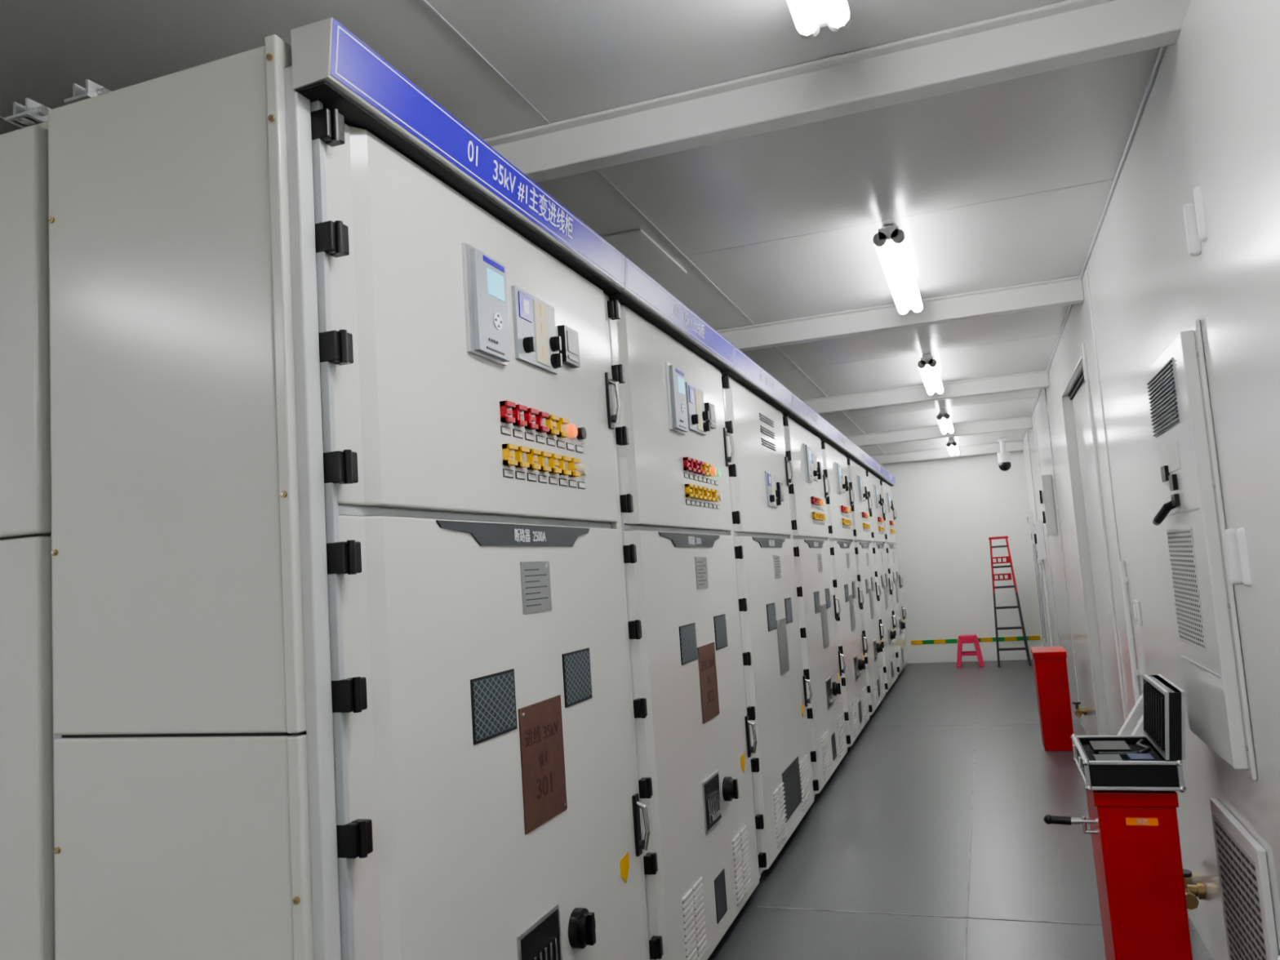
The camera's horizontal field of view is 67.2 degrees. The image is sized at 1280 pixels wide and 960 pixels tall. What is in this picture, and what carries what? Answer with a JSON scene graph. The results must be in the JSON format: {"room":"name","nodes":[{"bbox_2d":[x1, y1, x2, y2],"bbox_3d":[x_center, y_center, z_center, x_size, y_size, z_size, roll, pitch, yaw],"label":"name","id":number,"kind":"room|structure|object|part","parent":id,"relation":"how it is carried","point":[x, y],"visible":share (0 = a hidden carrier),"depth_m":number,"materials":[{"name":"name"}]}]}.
{"room":"electrical room","nodes":[
{"label":"electrical room","id":0,"kind":"room"},
{"bbox_2d":[0,0,1160,455],"bbox_3d":[-0.424,-0.867,4.709,5.077,0.100,17.450,-6,-6,19],"label":"ceiling","id":1,"kind":"structure","parent":0,"point":[1068,126],"depth_m":3.03,"materials":[{"name":"white paint"}]},
{"bbox_2d":[600,228,686,279],"bbox_3d":[-0.179,-0.896,4.012,0.600,0.008,0.600,-6,-6,19],"label":"ceiling panel","id":2,"kind":"object","parent":1,"relation":"attached to","point":[635,245],"depth_m":3.90,"materials":[{"name":"white metal"}]},
{"bbox_2d":[786,0,851,39],"bbox_3d":[0.219,-1.099,1.634,0.120,0.109,1.170,-6,-6,19],"label":"lamp","id":3,"kind":"object","parent":1,"relation":"attached to","point":[809,16],"visible":1,"depth_m":2.12,"materials":[{"name":"white paint"}]},
{"bbox_2d":[872,223,923,315],"bbox_3d":[1.141,-0.913,4.219,0.120,0.109,1.170,-6,-6,19],"label":"lamp","id":4,"kind":"object","parent":1,"relation":"attached to","point":[890,242],"visible":1,"depth_m":4.01,"materials":[{"name":"white paint"}]},
{"bbox_2d":[917,353,943,395],"bbox_3d":[2.028,-0.734,6.709,0.120,0.109,1.170,-6,-6,19],"label":"lamp","id":5,"kind":"object","parent":1,"relation":"attached to","point":[928,368],"visible":1,"depth_m":6.48,"materials":[{"name":"white paint"}]},
{"bbox_2d":[936,408,954,434],"bbox_3d":[2.909,-0.556,9.181,0.120,0.109,1.170,-6,-6,19],"label":"lamp","id":6,"kind":"object","parent":1,"relation":"attached to","point":[944,419],"visible":1,"depth_m":8.89,"materials":[{"name":"white paint"}]},
{"bbox_2d":[946,438,959,456],"bbox_3d":[3.720,-0.392,11.455,0.120,0.109,1.170,-6,-6,19],"label":"lamp","id":7,"kind":"object","parent":1,"relation":"attached to","point":[952,446],"visible":1,"depth_m":11.12,"materials":[{"name":"white paint"}]},
{"bbox_2d":[997,437,1011,471],"bbox_3d":[4.291,-0.299,11.367,0.144,0.392,0.144,-6,-6,19],"label":"security camera","id":8,"kind":"object","parent":1,"relation":"attached to","point":[1003,457],"visible":1,"depth_m":11.32,"materials":[{"name":"white paint"}]},
{"bbox_2d":[707,659,1213,959],"bbox_3d":[-0.238,1.884,4.445,5.077,0.100,17.450,-6,-6,19],"label":"floor","id":9,"kind":"structure","parent":0,"point":[888,831],"depth_m":4.54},
{"bbox_2d":[0,17,649,959],"bbox_3d":[-1.498,0.539,2.653,2.739,2.400,1.460,-6,-6,19],"label":"tall cabinet","id":10,"kind":"object","parent":9,"relation":"on","point":[314,638],"visible":1,"depth_m":1.75,"materials":[{"name":"metal"}]},
{"bbox_3d":[-0.322,-0.270,2.309,0.032,0.713,1.313,-6,-6,19],"label":"door","id":11,"kind":"part","parent":10,"relation":"part of","materials":[{"name":"paint"}]},
{"bbox_3d":[-0.273,0.468,2.255,0.022,2.200,1.389,-6,-6,19],"label":"frame","id":12,"kind":"part","parent":10,"relation":"part of","materials":[{"name":"paint"}]},
{"bbox_3d":[-0.248,0.831,2.203,0.032,1.465,1.313,-6,-6,19],"label":"door","id":13,"kind":"part","parent":10,"relation":"part of","materials":[{"name":"paint"}]},
{"bbox_3d":[-0.225,0.659,2.259,0.006,0.275,0.225,-6,-6,19],"label":"number plate","id":14,"kind":"part","parent":10,"relation":"part of","materials":[{"name":"brown metal"}]},
{"bbox_3d":[-0.178,1.077,2.210,0.048,0.180,0.350,-6,-6,19],"label":"interlock knob","id":15,"kind":"part","parent":10,"relation":"part of","materials":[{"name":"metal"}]},
{"bbox_2d":[606,257,759,959],"bbox_3d":[-1.019,0.654,3.994,2.739,2.362,1.394,-6,-6,19],"label":"tall cabinet","id":16,"kind":"object","parent":9,"relation":"on","point":[695,750],"visible":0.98,"depth_m":3.37,"materials":[{"name":"metal"}]},
{"bbox_3d":[0.145,-0.176,3.620,0.032,0.713,1.313,-6,-6,19],"label":"door","id":17,"kind":"part","parent":16,"relation":"part of","materials":[{"name":"paint"}]},
{"bbox_3d":[0.220,0.926,3.514,0.032,1.465,1.313,-6,-6,19],"label":"door","id":18,"kind":"part","parent":16,"relation":"part of","materials":[{"name":"paint"}]},
{"bbox_3d":[0.259,0.757,3.617,0.006,0.275,0.225,-6,-6,19],"label":"number plate","id":19,"kind":"part","parent":16,"relation":"part of","materials":[{"name":"brown metal"}]},
{"bbox_3d":[0.306,1.174,3.567,0.048,0.180,0.350,-6,-6,19],"label":"interlock knob","id":20,"kind":"part","parent":16,"relation":"part of","materials":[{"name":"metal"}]},
{"bbox_2d":[720,346,813,877],"bbox_3d":[-0.551,0.748,5.305,2.739,2.362,1.394,-6,-6,19],"label":"tall cabinet","id":21,"kind":"object","parent":9,"relation":"on","point":[754,402],"visible":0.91,"depth_m":4.70,"materials":[{"name":"metal"}]},
{"bbox_3d":[0.613,-0.082,4.931,0.032,0.713,1.313,-6,-6,19],"label":"door","id":22,"kind":"part","parent":21,"relation":"part of","materials":[{"name":"paint"}]},
{"bbox_3d":[0.687,1.020,4.825,0.032,1.465,1.313,-6,-6,19],"label":"door","id":23,"kind":"part","parent":21,"relation":"part of","materials":[{"name":"paint"}]},
{"bbox_3d":[0.738,0.853,4.961,0.006,0.275,0.225,-6,-6,19],"label":"number plate","id":24,"kind":"part","parent":21,"relation":"part of","materials":[{"name":"silver metal"}]},
{"bbox_2d":[782,393,847,798],"bbox_3d":[-0.084,0.843,6.616,2.739,2.362,1.394,-6,-6,19],"label":"tall cabinet","id":25,"kind":"object","parent":9,"relation":"on","point":[804,428],"visible":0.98,"depth_m":6.05,"materials":[{"name":"metal"}]},
{"bbox_3d":[1.129,0.751,6.188,0.022,2.200,1.389,-6,-6,19],"label":"frame","id":26,"kind":"part","parent":25,"relation":"part of","materials":[{"name":"paint"}]},
{"bbox_3d":[1.080,0.013,6.242,0.032,0.713,1.313,-6,-6,19],"label":"door","id":27,"kind":"part","parent":25,"relation":"part of","materials":[{"name":"paint"}]},
{"bbox_3d":[1.155,1.114,6.136,0.032,1.465,1.313,-6,-6,19],"label":"door","id":28,"kind":"part","parent":25,"relation":"part of","materials":[{"name":"paint"}]},
{"bbox_3d":[1.206,0.948,6.272,0.006,0.275,0.225,-6,-6,19],"label":"number plate","id":29,"kind":"part","parent":25,"relation":"part of","materials":[{"name":"silver metal"}]},
{"bbox_3d":[1.253,1.365,6.222,0.048,0.180,0.350,-6,-6,19],"label":"interlock knob","id":30,"kind":"part","parent":25,"relation":"part of","materials":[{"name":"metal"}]},
{"bbox_2d":[820,422,869,747],"bbox_3d":[0.383,0.937,7.927,2.739,2.362,1.394,-6,-6,19],"label":"tall cabinet","id":31,"kind":"object","parent":9,"relation":"on","point":[835,448],"visible":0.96,"depth_m":7.38,"materials":[{"name":"metal"}]},
{"bbox_3d":[1.547,0.107,7.553,0.032,0.713,1.313,-6,-6,19],"label":"door","id":32,"kind":"part","parent":31,"relation":"part of","materials":[{"name":"paint"}]},
{"bbox_3d":[1.597,0.845,7.499,0.022,2.200,1.389,-6,-6,19],"label":"frame","id":33,"kind":"part","parent":31,"relation":"part of","materials":[{"name":"paint"}]},
{"bbox_3d":[1.622,1.208,7.447,0.032,1.465,1.313,-6,-6,19],"label":"door","id":34,"kind":"part","parent":31,"relation":"part of","materials":[{"name":"paint"}]},
{"bbox_3d":[1.673,1.042,7.583,0.006,0.275,0.225,-6,-6,19],"label":"number plate","id":35,"kind":"part","parent":31,"relation":"part of","materials":[{"name":"silver metal"}]},
{"bbox_3d":[1.720,1.459,7.533,0.048,0.180,0.350,-6,-6,19],"label":"interlock knob","id":36,"kind":"part","parent":31,"relation":"part of","materials":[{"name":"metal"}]},
{"bbox_2d":[846,443,885,715],"bbox_3d":[0.851,1.031,9.238,2.739,2.362,1.394,-6,-6,19],"label":"tall cabinet","id":37,"kind":"object","parent":9,"relation":"on","point":[860,461],"visible":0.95,"depth_m":8.71,"materials":[{"name":"metal"}]},
{"bbox_3d":[2.015,0.201,8.864,0.032,0.713,1.313,-6,-6,19],"label":"door","id":38,"kind":"part","parent":37,"relation":"part of","materials":[{"name":"paint"}]},
{"bbox_3d":[2.064,0.939,8.810,0.022,2.200,1.389,-6,-6,19],"label":"frame","id":39,"kind":"part","parent":37,"relation":"part of","materials":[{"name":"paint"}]},
{"bbox_3d":[2.089,1.303,8.758,0.032,1.465,1.313,-6,-6,19],"label":"door","id":40,"kind":"part","parent":37,"relation":"part of","materials":[{"name":"paint"}]},
{"bbox_3d":[2.140,1.136,8.894,0.006,0.275,0.225,-6,-6,19],"label":"number plate","id":41,"kind":"part","parent":37,"relation":"part of","materials":[{"name":"silver metal"}]},
{"bbox_3d":[2.188,1.554,8.844,0.048,0.180,0.350,-6,-6,19],"label":"interlock knob","id":42,"kind":"part","parent":37,"relation":"part of","materials":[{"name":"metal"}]},
{"bbox_2d":[865,457,897,692],"bbox_3d":[1.318,1.125,10.549,2.739,2.362,1.394,-6,-6,19],"label":"tall cabinet","id":43,"kind":"object","parent":9,"relation":"on","point":[873,474],"visible":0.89,"depth_m":10.05,"materials":[{"name":"metal"}]},
{"bbox_3d":[2.482,0.296,10.175,0.032,0.713,1.313,-6,-6,19],"label":"door","id":44,"kind":"part","parent":43,"relation":"part of","materials":[{"name":"paint"}]},
{"bbox_3d":[2.531,1.034,10.121,0.022,2.200,1.389,-6,-6,19],"label":"frame","id":45,"kind":"part","parent":43,"relation":"part of","materials":[{"name":"paint"}]},
{"bbox_3d":[2.557,1.397,10.069,0.032,1.465,1.313,-6,-6,19],"label":"door","id":46,"kind":"part","parent":43,"relation":"part of","materials":[{"name":"paint"}]},
{"bbox_3d":[2.608,1.230,10.205,0.006,0.275,0.225,-6,-6,19],"label":"number plate","id":47,"kind":"part","parent":43,"relation":"part of","materials":[{"name":"silver metal"}]},
{"bbox_3d":[2.655,1.648,10.155,0.048,0.180,0.350,-6,-6,19],"label":"interlock knob","id":48,"kind":"part","parent":43,"relation":"part of","materials":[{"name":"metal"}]},
{"bbox_2d":[880,469,906,675],"bbox_3d":[1.786,1.220,11.860,2.739,2.362,1.394,-6,-6,19],"label":"tall cabinet","id":49,"kind":"object","parent":9,"relation":"on","point":[886,482],"visible":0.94,"depth_m":11.37,"materials":[{"name":"metal"}]},
{"bbox_3d":[2.950,0.390,11.486,0.032,0.713,1.313,-6,-6,19],"label":"door","id":50,"kind":"part","parent":49,"relation":"part of","materials":[{"name":"paint"}]},
{"bbox_3d":[3.024,1.491,11.380,0.032,1.465,1.313,-6,-6,19],"label":"door","id":51,"kind":"part","parent":49,"relation":"part of","materials":[{"name":"paint"}]},
{"bbox_3d":[3.075,1.325,11.516,0.006,0.275,0.225,-6,-6,19],"label":"number plate","id":52,"kind":"part","parent":49,"relation":"part of","materials":[{"name":"silver metal"}]},
{"bbox_3d":[3.122,1.742,11.466,0.048,0.180,0.349,-6,-6,19],"label":"interlock knob","id":53,"kind":"part","parent":49,"relation":"part of","materials":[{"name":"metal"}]},
{"bbox_2d":[871,724,1039,726],"bbox_3d":[2.643,1.946,7.649,1.577,0.001,0.010,-6,-6,19],"label":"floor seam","id":54,"kind":"structure","parent":9,"relation":"attached to","point":[1015,724],"depth_m":7.69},
{"bbox_2d":[956,634,983,667],"bbox_3d":[3.955,2.052,11.584,0.309,0.374,0.289,-6,-6,19],"label":"plastic stool","id":55,"kind":"object","parent":9,"relation":"on","point":[962,638],"visible":1,"depth_m":11.49,"materials":[{"name":"plastic"}]},
{"bbox_3d":[3.943,1.881,11.600,0.200,0.030,0.200,-6,-6,19],"label":"seat","id":56,"kind":"part","parent":55,"relation":"part of","materials":[{"name":"pink plastic"}]},
{"bbox_2d":[964,662,978,959],"bbox_3d":[1.328,1.675,3.902,0.007,0.001,17.250,-6,-6,19],"label":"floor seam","id":57,"kind":"structure","parent":9,"relation":"attached to","point":[969,862],"depth_m":4.45,"materials":[{"name":"grey"}]},
{"bbox_2d":[757,906,1195,929],"bbox_3d":[1.219,1.659,3.655,1.577,0.001,0.010,-6,-6,19],"label":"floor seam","id":58,"kind":"structure","parent":9,"relation":"attached to","point":[757,906],"depth_m":3.68,"materials":[{"name":"grey"}]},
{"bbox_2d":[988,536,1031,666],"bbox_3d":[4.399,1.438,11.531,0.369,1.525,0.564,-6,-6,19],"label":"step ladder","id":59,"kind":"object","parent":9,"relation":"on","point":[1006,576],"visible":1,"depth_m":11.42,"materials":[{"name":"red metal"}]},
{"bbox_2d":[1030,646,1073,751],"bbox_3d":[2.860,1.506,6.672,0.212,0.660,0.372,-6,-6,19],"label":"equipment box","id":60,"kind":"object","parent":9,"relation":"on","point":[1050,663],"visible":0.97,"depth_m":6.51,"materials":[{"name":"paint"}]},
{"bbox_3d":[2.839,1.198,6.701,0.212,0.040,0.372,-6,-6,19],"label":"lid","id":61,"kind":"part","parent":60,"relation":"part of","materials":[{"name":"red paint"}]},
{"bbox_2d":[1043,790,1192,959],"bbox_3d":[1.401,1.228,2.849,0.347,0.680,0.372,-6,-6,19],"label":"equipment box","id":62,"kind":"object","parent":9,"relation":"on","point":[1136,845],"depth_m":2.67,"materials":[{"name":"paint"}]},
{"bbox_3d":[1.260,1.007,2.819,0.145,0.053,0.027,-6,-6,19],"label":"crank handle","id":63,"kind":"part","parent":62,"relation":"part of","materials":[{"name":"black plastic"}]},
{"bbox_2d":[1071,674,1186,792],"bbox_3d":[1.441,0.745,2.865,0.280,0.276,0.410,-6,-6,19],"label":"instrument case","id":64,"kind":"object","parent":62,"relation":"on","point":[1151,761],"visible":1,"depth_m":2.70,"materials":[{"name":"black plastic"}]},
{"bbox_2d":[1116,693,1143,735],"bbox_3d":[1.954,1.238,3.753,0.171,0.758,0.310,-6,-6,19],"label":"bracket","id":65,"kind":"object","parent":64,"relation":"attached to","point":[1136,712],"visible":0.12,"depth_m":3.87,"materials":[{"name":"white metal"}]},
{"bbox_3d":[1.537,0.689,2.834,0.068,0.184,0.398,-6,-6,19],"label":"lid","id":66,"kind":"part","parent":64,"relation":"part of","materials":[{"name":"black plastic"}]},
{"bbox_3d":[1.443,0.903,2.858,0.212,0.040,0.372,-6,-6,19],"label":"lid","id":67,"kind":"part","parent":62,"relation":"part of","materials":[{"name":"red paint"}]},
{"bbox_2d":[880,450,1043,663],"bbox_3d":[2.576,1.095,12.730,5.077,2.670,0.100,-6,-6,19],"label":"wall","id":68,"kind":"structure","parent":0,"point":[948,509],"depth_m":12.15,"materials":[{"name":"paint"}]},
{"bbox_2d":[0,116,21,128],"bbox_3d":[-0.833,-0.774,4.848,0.012,0.003,17.250,-6,-6,19],"label":"trim","id":69,"kind":"structure","parent":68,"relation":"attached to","point":[1,117],"depth_m":2.53,"materials":[{"name":"grey metal"}]},
{"bbox_2d":[417,0,885,453],"bbox_3d":[0.342,-0.893,4.438,0.012,0.003,17.250,-6,-6,19],"label":"trim","id":70,"kind":"structure","parent":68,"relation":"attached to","point":[426,4],"depth_m":2.73,"materials":[{"name":"white metal"}]},
{"bbox_2d":[911,635,1040,644],"bbox_3d":[4.178,2.002,12.038,1.530,0.050,0.004,-6,-6,19],"label":"trim","id":71,"kind":"structure","parent":68,"relation":"attached to","point":[1028,637],"depth_m":12.00,"materials":[{"name":"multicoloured plastic"}]},
{"bbox_2d":[1022,44,1279,959],"bbox_3d":[2.008,0.272,3.760,0.100,2.670,17.250,-6,-6,19],"label":"wall","id":72,"kind":"structure","parent":0,"point":[1144,281],"depth_m":3.50,"materials":[{"name":"paint"}]},
{"bbox_2d":[482,0,1191,182],"bbox_3d":[-0.993,-0.876,3.083,4.877,0.115,0.168,-6,-6,19],"label":"ceiling beam","id":73,"kind":"structure","parent":72,"relation":"attached to","point":[1068,33],"depth_m":2.50,"materials":[{"name":"metal"}]},
{"bbox_2d":[672,178,1114,258],"bbox_3d":[-0.580,-0.849,4.258,4.877,0.001,0.004,-6,-6,19],"label":"trim","id":74,"kind":"structure","parent":72,"relation":"attached to","point":[1113,179],"depth_m":3.70,"materials":[{"name":"white metal"}]},
{"bbox_2d":[715,275,1084,351],"bbox_3d":[-0.118,-0.700,5.536,4.877,0.115,0.168,-6,-6,19],"label":"ceiling beam","id":75,"kind":"structure","parent":72,"relation":"attached to","point":[1068,291],"depth_m":4.96,"materials":[{"name":"metal"}]},
{"bbox_2d":[770,333,1059,373],"bbox_3d":[0.308,-0.670,6.748,4.877,0.001,0.004,-6,-6,19],"label":"trim","id":76,"kind":"structure","parent":72,"relation":"attached to","point":[1058,334],"depth_m":6.22,"materials":[{"name":"white metal"}]},
{"bbox_2d":[801,369,1049,414],"bbox_3d":[0.763,-0.522,8.008,4.877,0.115,0.168,-6,-6,19],"label":"ceiling beam","id":77,"kind":"structure","parent":72,"relation":"attached to","point":[1040,379],"depth_m":7.45,"materials":[{"name":"metal"}]},
{"bbox_2d":[826,396,1035,421],"bbox_3d":[1.179,-0.494,9.192,4.877,0.001,0.004,-6,-6,19],"label":"trim","id":78,"kind":"structure","parent":72,"relation":"attached to","point":[1033,397],"depth_m":8.68,"materials":[{"name":"white metal"}]},
{"bbox_2d":[844,416,1032,446],"bbox_3d":[1.641,-0.345,10.470,4.877,0.115,0.168,-6,-6,19],"label":"ceiling beam","id":79,"kind":"structure","parent":72,"relation":"attached to","point":[1025,422],"depth_m":9.92,"materials":[{"name":"metal"}]},
{"bbox_2d":[869,440,1023,464],"bbox_3d":[2.405,-0.191,12.613,4.877,0.115,0.168,-6,-6,19],"label":"ceiling beam","id":80,"kind":"structure","parent":72,"relation":"attached to","point":[1014,446],"depth_m":12.08,"materials":[{"name":"metal"}]},
{"bbox_2d":[1026,431,1037,521],"bbox_3d":[4.335,0.771,10.439,0.006,2.640,0.030,-6,-6,19],"label":"trim","id":81,"kind":"structure","parent":72,"relation":"attached to","point":[1027,431],"depth_m":10.50,"materials":[{"name":"paint"}]},
{"bbox_2d":[1026,510,1044,638],"bbox_3d":[4.652,1.107,11.329,0.054,1.500,0.160,-6,-6,19],"label":"junction box","id":82,"kind":"object","parent":72,"relation":"attached to","point":[1029,517],"visible":0.84,"depth_m":11.31,"materials":[{"name":"white paint"}]},
{"bbox_2d":[1030,526,1046,642],"bbox_3d":[4.492,1.173,10.849,0.054,1.300,0.160,-6,-6,19],"label":"cable conduit","id":83,"kind":"object","parent":72,"relation":"attached to","point":[1033,530],"visible":0.81,"depth_m":10.83,"materials":[{"name":"white paint"}]},
{"bbox_2d":[1033,520,1053,646],"bbox_3d":[4.055,1.177,9.643,0.084,1.520,0.300,-6,-6,19],"label":"electrical box","id":84,"kind":"object","parent":72,"relation":"attached to","point":[1039,541],"visible":0.83,"depth_m":9.59,"materials":[{"name":"white paint"}]},
{"bbox_2d":[1035,544,1050,646],"bbox_3d":[4.230,1.218,10.088,0.054,1.100,0.160,-6,-6,19],"label":"cable conduit","id":85,"kind":"object","parent":72,"relation":"attached to","point":[1038,561],"visible":0.46,"depth_m":10.07,"materials":[{"name":"white paint"}]},
{"bbox_2d":[1033,412,1059,646],"bbox_3d":[3.832,0.670,9.030,0.006,2.640,0.030,-6,-6,19],"label":"trim","id":86,"kind":"structure","parent":72,"relation":"attached to","point":[1033,412],"depth_m":9.01,"materials":[{"name":"paint"}]},
{"bbox_2d":[1039,474,1057,536],"bbox_3d":[3.393,0.217,8.032,0.089,0.495,0.400,-6,-6,19],"label":"electrical box","id":87,"kind":"object","parent":72,"relation":"attached to","point":[1046,492],"visible":1,"depth_m":7.85,"materials":[{"name":"paint"}]},
{"bbox_2d":[1044,387,1081,725],"bbox_3d":[3.276,0.558,7.470,0.006,2.640,0.030,-6,-6,19],"label":"trim","id":88,"kind":"structure","parent":72,"relation":"attached to","point":[1044,388],"depth_m":7.46,"materials":[{"name":"paint"}]},
{"bbox_2d":[1060,346,1082,395],"bbox_3d":[2.486,-0.613,5.558,0.013,0.055,1.370,-6,-6,19],"label":"trim","id":89,"kind":"structure","parent":72,"relation":"attached to","point":[1077,361],"depth_m":5.45,"materials":[{"name":"paint"}]},
{"bbox_2d":[1069,371,1084,399],"bbox_3d":[2.535,-0.574,5.538,0.015,0.027,1.364,-6,-6,19],"label":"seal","id":90,"kind":"object","parent":72,"relation":"attached to","point":[1081,379],"visible":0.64,"depth_m":5.73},
{"bbox_2d":[1071,701,1086,717],"bbox_3d":[3.091,1.612,6.771,0.088,0.094,0.140,-6,-6,19],"label":"valve","id":91,"kind":"object","parent":72,"relation":"attached to","point":[1078,713],"visible":1,"depth_m":6.78,"materials":[{"name":"gold metal"}]},
{"bbox_2d":[1059,388,1101,735],"bbox_3d":[2.805,0.590,6.122,0.013,2.381,0.065,-6,-6,19],"label":"trim","id":92,"kind":"structure","parent":72,"relation":"attached to","point":[1061,397],"depth_m":6.11,"materials":[{"name":"paint"}]},
{"bbox_2d":[1022,45,1167,441],"bbox_3d":[1.867,-1.041,3.905,0.011,0.015,17.250,-6,-6,19],"label":"trim","id":93,"kind":"structure","parent":72,"relation":"attached to","point":[1162,49],"depth_m":3.36,"materials":[{"name":"white metal"}]},
{"bbox_2d":[1072,380,1123,735],"bbox_3d":[2.638,0.562,5.420,0.040,2.320,1.364,-6,-6,19],"label":"leaf","id":94,"kind":"object","parent":72,"relation":"attached to","point":[1079,402],"visible":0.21,"depth_m":5.69,"materials":[{"name":"paint"}]},
{"bbox_2d":[1080,342,1126,724],"bbox_3d":[2.324,0.493,4.773,0.013,2.381,0.065,-6,-6,19],"label":"trim","id":95,"kind":"structure","parent":72,"relation":"attached to","point":[1082,345],"depth_m":4.78,"materials":[{"name":"paint"}]},
{"bbox_2d":[1085,270,1135,704],"bbox_3d":[2.170,0.335,4.368,0.006,2.640,0.030,-6,-6,19],"label":"trim","id":96,"kind":"structure","parent":72,"relation":"attached to","point":[1086,275],"depth_m":4.41,"materials":[{"name":"paint"}]},
{"bbox_2d":[1119,560,1142,723],"bbox_3d":[2.144,0.945,4.148,0.025,1.190,0.050,-6,-6,19],"label":"cable conduit","id":97,"kind":"object","parent":72,"relation":"attached to","point":[1135,672],"visible":0.57,"depth_m":4.17,"materials":[{"name":"white paint"}]},
{"bbox_2d":[1133,600,1142,626],"bbox_3d":[2.044,0.546,3.962,0.015,0.100,0.090,-6,-6,19],"label":"light switch","id":98,"kind":"object","parent":72,"relation":"attached to","point":[1136,603],"visible":1,"depth_m":3.92,"materials":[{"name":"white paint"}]},
{"bbox_2d":[1186,877,1190,884],"bbox_3d":[1.890,1.399,3.395,0.088,0.094,0.140,-6,-6,19],"label":"valve","id":99,"kind":"object","parent":72,"relation":"attached to","point":[1188,879],"visible":0.05,"depth_m":3.40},
{"bbox_2d":[1182,869,1205,910],"bbox_3d":[1.793,1.330,3.136,0.088,0.094,0.140,-6,-6,19],"label":"valve","id":100,"kind":"object","parent":72,"relation":"attached to","point":[1197,890],"visible":0.58,"depth_m":3.14,"materials":[{"name":"gold metal"}]},
{"bbox_2d":[1146,319,1257,780],"bbox_3d":[1.525,0.185,2.699,0.093,1.155,0.594,-6,-6,19],"label":"air conditioner","id":101,"kind":"object","parent":72,"relation":"attached to","point":[1192,510],"visible":1,"depth_m":2.52,"materials":[{"name":"paint"}]},
{"bbox_2d":[1151,465,1180,525],"bbox_3d":[1.535,0.045,2.823,0.050,0.172,0.224,-5,-6,14],"label":"handle","id":102,"kind":"object","parent":101,"relation":"attached to","point":[1171,508],"depth_m":2.80,"materials":[{"name":"black plastic"}]},
{"bbox_2d":[1171,43,1279,906],"bbox_3d":[1.409,0.197,2.246,0.015,2.610,0.088,-6,-6,19],"label":"frame","id":103,"kind":"object","parent":72,"relation":"attached to","point":[1174,46],"visible":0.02,"depth_m":2.28,"materials":[{"name":"paint"}]},
{"bbox_2d":[1177,0,1279,853],"bbox_3d":[1.143,0.155,1.513,0.027,2.550,1.430,-6,-6,19],"label":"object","id":104,"kind":"structure","parent":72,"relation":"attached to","point":[1228,51],"depth_m":1.98,"materials":[{"name":"paint"}]},
{"bbox_2d":[1182,185,1279,959],"bbox_3d":[1.377,0.261,2.193,0.030,1.889,0.146,-6,-6,19],"label":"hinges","id":105,"kind":"object","parent":72,"relation":"attached to","point":[1235,542],"visible":0.82,"depth_m":2.25,"materials":[{"name":"white paint"}]},
{"bbox_2d":[1209,797,1279,959],"bbox_3d":[1.619,1.206,2.566,0.022,0.580,0.530,-6,-6,19],"label":"air vent","id":106,"kind":"object","parent":72,"relation":"in","point":[1242,860],"visible":1,"depth_m":2.53,"materials":[{"name":"white metal"}]},
{"bbox_2d":[1213,814,1266,959],"bbox_3d":[1.610,1.206,2.569,0.002,0.500,0.450,-6,-6,19],"label":"grille","id":107,"kind":"object","parent":106,"relation":"attached to","point":[1237,865],"depth_m":2.57,"materials":[{"name":"metal"}]}
]}

